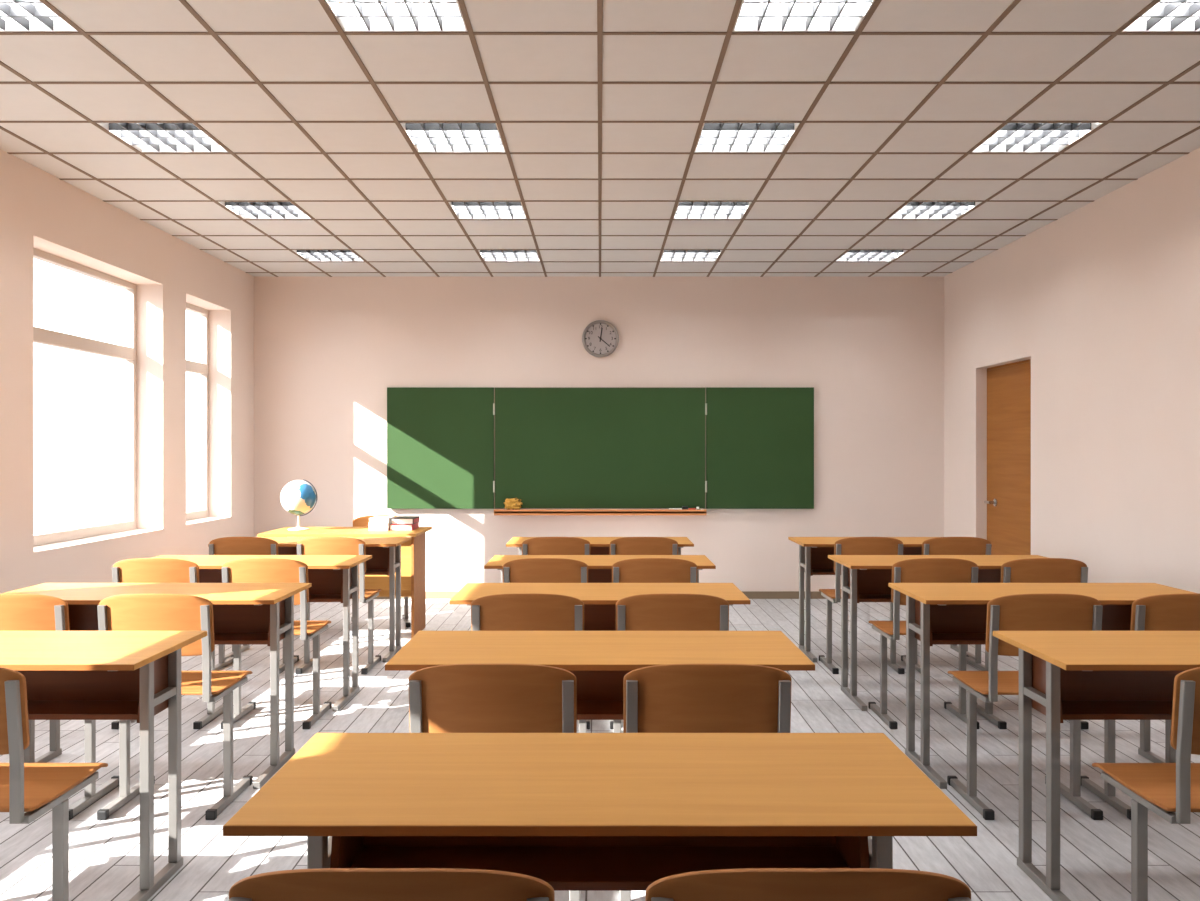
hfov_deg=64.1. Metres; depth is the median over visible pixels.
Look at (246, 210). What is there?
ceiling light
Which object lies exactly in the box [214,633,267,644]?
shelf
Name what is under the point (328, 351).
wall
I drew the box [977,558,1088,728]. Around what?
chair
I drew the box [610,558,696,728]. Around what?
chair
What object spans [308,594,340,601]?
shelf
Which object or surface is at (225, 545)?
chair
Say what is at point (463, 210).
ceiling light
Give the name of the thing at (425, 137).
ceiling light
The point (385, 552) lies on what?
school desk
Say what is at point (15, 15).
ceiling light
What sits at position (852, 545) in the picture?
chair
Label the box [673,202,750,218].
ceiling light
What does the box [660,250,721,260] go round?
ceiling light
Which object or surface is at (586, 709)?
shelf
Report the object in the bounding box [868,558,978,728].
chair
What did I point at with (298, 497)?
desk globe
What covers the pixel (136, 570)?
chair
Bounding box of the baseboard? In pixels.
[374,591,825,598]
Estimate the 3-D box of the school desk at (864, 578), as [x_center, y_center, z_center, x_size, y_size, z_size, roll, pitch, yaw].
[1.911,0.983,5.252,1.207,0.766,0.506,0,0,0]
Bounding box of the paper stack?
[369,516,393,530]
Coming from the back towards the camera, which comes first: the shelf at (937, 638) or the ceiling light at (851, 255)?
the ceiling light at (851, 255)
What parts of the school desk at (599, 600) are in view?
panel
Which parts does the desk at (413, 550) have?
panel, rail, panel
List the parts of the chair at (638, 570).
post, backrest, post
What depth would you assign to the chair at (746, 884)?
1.20 m
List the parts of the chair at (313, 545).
post, leg, backrest, post, seat, seat rail, leg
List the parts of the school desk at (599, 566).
panel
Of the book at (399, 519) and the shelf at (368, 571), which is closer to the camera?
the shelf at (368, 571)
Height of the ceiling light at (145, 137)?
0.095 m
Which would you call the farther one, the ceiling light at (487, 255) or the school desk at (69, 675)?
the ceiling light at (487, 255)
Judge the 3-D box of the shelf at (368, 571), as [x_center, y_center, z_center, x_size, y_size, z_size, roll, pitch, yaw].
[-1.911,0.827,6.522,0.980,0.018,0.165,0,0,0]
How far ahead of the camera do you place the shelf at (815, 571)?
6.44 m
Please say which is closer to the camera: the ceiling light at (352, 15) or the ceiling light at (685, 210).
the ceiling light at (352, 15)
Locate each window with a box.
[33,248,136,546]
[186,302,208,520]
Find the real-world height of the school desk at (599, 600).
0.766 m
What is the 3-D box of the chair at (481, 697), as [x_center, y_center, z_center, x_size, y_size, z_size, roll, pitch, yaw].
[-0.268,0.945,2.573,0.437,0.843,0.451,0,0,0]
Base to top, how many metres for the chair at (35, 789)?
0.843 m
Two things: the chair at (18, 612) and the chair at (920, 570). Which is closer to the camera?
the chair at (18, 612)
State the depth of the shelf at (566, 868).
1.91 m
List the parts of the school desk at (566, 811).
leg, panel, panel, panel, leg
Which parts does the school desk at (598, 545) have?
panel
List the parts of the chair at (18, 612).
backrest, post, leg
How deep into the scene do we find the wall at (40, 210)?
6.96 m
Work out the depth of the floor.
4.11 m
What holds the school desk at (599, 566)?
on the floor
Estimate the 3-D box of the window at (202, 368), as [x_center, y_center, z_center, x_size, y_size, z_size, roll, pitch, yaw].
[-3.410,-0.319,7.840,0.060,1.786,0.900,0,0,0]
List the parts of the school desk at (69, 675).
panel, leg, panel, leg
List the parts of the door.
handle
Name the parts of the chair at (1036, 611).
seat rail, leg, seat, post, backrest, leg, post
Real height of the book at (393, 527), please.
0.046 m
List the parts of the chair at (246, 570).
post, leg, backrest, post, seat, seat rail, leg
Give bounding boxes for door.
[984,359,1030,554]
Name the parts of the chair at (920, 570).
leg, seat rail, seat, post, backrest, leg, post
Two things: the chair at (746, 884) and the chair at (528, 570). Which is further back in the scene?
the chair at (528, 570)
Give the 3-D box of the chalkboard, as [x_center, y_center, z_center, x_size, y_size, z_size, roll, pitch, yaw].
[0.004,0.005,8.765,3.913,1.166,0.150,0,0,0]
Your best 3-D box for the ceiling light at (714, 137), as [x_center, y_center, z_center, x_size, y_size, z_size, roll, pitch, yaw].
[0.743,-1.651,4.923,0.473,0.095,0.473,0,0,0]
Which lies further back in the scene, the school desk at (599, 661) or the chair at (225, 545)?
the chair at (225, 545)
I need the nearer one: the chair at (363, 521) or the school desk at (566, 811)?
the school desk at (566, 811)
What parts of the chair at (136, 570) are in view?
post, backrest, post, leg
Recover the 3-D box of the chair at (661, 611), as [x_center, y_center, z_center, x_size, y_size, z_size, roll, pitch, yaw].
[0.268,0.945,3.728,0.437,0.843,0.451,0,0,0]
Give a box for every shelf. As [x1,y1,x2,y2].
[27,700,138,719]
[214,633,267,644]
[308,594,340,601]
[351,846,848,890]
[365,569,387,574]
[577,700,622,719]
[812,569,834,574]
[859,594,891,601]
[932,633,985,644]
[1061,700,1172,719]
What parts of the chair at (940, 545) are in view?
leg, post, backrest, leg, post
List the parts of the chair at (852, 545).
leg, seat rail, seat, post, backrest, leg, post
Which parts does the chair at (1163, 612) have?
leg, post, backrest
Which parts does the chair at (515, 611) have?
post, backrest, post, leg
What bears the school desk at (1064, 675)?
on the floor
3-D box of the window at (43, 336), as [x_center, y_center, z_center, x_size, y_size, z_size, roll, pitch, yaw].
[-3.410,-0.319,6.200,0.060,1.786,1.600,0,0,0]
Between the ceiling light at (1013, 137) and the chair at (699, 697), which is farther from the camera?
the ceiling light at (1013, 137)
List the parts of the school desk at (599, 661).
panel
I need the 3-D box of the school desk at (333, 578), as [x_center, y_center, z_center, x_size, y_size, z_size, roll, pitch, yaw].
[-1.911,0.983,5.252,1.207,0.766,0.506,0,0,0]
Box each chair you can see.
[0,593,118,819]
[0,667,107,900]
[97,593,252,819]
[111,558,222,728]
[209,537,298,673]
[221,558,331,728]
[228,868,554,900]
[295,537,380,673]
[351,515,410,626]
[408,663,580,900]
[471,593,586,732]
[503,558,589,728]
[522,537,589,554]
[610,537,677,554]
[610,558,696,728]
[613,593,728,732]
[619,663,791,900]
[645,868,971,900]
[819,537,904,673]
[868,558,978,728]
[901,537,990,673]
[947,593,1102,819]
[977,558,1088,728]
[1081,593,1199,819]
[1092,667,1199,900]
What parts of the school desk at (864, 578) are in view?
leg, leg, panel, panel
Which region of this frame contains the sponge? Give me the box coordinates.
[504,498,522,508]
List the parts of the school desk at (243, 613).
leg, leg, panel, leg, panel, leg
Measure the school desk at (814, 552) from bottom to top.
0.766 m
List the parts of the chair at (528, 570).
post, backrest, post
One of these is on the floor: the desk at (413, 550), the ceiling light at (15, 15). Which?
the desk at (413, 550)
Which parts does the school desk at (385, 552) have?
panel, panel, leg, leg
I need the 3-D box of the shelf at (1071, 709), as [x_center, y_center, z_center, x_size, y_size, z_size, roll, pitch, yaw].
[1.911,0.827,3.058,0.980,0.018,0.165,0,0,0]
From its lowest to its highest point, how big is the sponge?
0.121 m
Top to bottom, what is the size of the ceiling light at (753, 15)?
0.095 m
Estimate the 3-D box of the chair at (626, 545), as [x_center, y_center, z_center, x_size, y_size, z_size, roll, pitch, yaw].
[0.268,0.945,6.038,0.437,0.843,0.451,0,0,0]
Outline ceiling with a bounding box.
[0,0,1199,276]
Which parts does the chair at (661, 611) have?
leg, post, backrest, post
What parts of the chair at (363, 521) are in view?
backrest, leg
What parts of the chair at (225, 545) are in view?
post, leg, backrest, post, leg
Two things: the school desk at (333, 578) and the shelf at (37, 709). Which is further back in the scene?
the school desk at (333, 578)
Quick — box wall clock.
[582,320,618,356]
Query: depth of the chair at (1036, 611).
3.54 m
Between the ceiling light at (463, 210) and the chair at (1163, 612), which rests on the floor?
the chair at (1163, 612)
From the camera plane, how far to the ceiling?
4.62 m
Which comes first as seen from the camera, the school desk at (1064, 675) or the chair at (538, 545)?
the school desk at (1064, 675)
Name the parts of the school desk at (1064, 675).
leg, panel, leg, panel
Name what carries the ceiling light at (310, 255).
attached to the ceiling
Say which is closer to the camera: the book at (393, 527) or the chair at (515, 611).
the chair at (515, 611)
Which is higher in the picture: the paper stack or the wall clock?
the wall clock
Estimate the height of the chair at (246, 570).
0.843 m
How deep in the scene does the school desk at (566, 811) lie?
1.78 m
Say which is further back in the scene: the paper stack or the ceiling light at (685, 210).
the paper stack
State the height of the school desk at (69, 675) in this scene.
0.766 m
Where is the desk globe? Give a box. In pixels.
[280,479,317,530]
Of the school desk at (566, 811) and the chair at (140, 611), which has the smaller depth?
the school desk at (566, 811)
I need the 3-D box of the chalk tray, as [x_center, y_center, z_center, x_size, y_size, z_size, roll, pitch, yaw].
[0.002,0.561,8.739,1.928,0.053,0.097,0,0,0]
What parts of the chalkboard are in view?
panel, panel, panel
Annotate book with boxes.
[390,522,418,530]
[391,516,419,523]
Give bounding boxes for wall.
[0,149,253,592]
[254,276,943,590]
[944,147,1199,592]
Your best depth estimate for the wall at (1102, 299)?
6.09 m
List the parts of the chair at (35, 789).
post, backrest, seat, seat rail, leg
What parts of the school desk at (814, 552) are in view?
leg, leg, panel, panel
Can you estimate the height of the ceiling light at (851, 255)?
0.095 m
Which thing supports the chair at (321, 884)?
on the floor
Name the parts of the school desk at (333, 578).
panel, panel, leg, leg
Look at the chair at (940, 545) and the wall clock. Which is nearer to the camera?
the chair at (940, 545)
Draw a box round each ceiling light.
[0,0,77,31]
[97,123,227,151]
[219,202,310,218]
[292,250,362,260]
[325,0,466,31]
[400,123,504,151]
[449,202,526,218]
[478,250,539,260]
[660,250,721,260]
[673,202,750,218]
[695,123,799,151]
[733,0,874,31]
[837,250,907,260]
[889,202,980,218]
[972,123,1102,151]
[1122,0,1199,31]
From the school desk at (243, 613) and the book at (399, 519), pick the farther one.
the book at (399, 519)
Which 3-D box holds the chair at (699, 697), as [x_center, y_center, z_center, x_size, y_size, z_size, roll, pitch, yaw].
[0.268,0.945,2.573,0.437,0.843,0.451,0,0,0]
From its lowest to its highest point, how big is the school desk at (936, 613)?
0.766 m
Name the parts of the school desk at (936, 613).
leg, panel, leg, panel, leg, leg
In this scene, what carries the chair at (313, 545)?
on the floor
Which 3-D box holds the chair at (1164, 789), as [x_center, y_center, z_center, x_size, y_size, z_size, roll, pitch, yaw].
[1.641,0.945,2.573,0.437,0.843,0.451,0,0,0]
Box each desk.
[0,631,206,900]
[5,583,311,788]
[152,555,371,710]
[208,537,411,661]
[223,733,976,890]
[257,527,431,637]
[385,631,814,719]
[449,583,750,630]
[484,555,715,582]
[506,537,693,554]
[788,537,991,661]
[828,555,1047,710]
[888,583,1194,788]
[993,631,1199,900]
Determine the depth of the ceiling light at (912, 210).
6.46 m
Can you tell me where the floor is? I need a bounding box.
[0,599,1199,900]
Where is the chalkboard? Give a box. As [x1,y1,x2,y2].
[387,387,813,514]
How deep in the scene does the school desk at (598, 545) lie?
6.39 m
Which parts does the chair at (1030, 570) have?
leg, post, backrest, post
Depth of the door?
7.61 m
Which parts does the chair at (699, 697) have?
leg, post, backrest, post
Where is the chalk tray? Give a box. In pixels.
[494,509,706,514]
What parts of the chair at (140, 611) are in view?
post, leg, backrest, post, seat, leg, seat rail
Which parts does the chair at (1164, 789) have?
leg, seat rail, seat, backrest, post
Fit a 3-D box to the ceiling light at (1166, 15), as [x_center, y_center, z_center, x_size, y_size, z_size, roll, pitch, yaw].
[2.230,-1.651,3.436,0.473,0.095,0.473,0,0,0]
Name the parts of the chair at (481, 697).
post, backrest, post, leg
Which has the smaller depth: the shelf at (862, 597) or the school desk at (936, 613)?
the school desk at (936, 613)
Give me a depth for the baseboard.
8.83 m

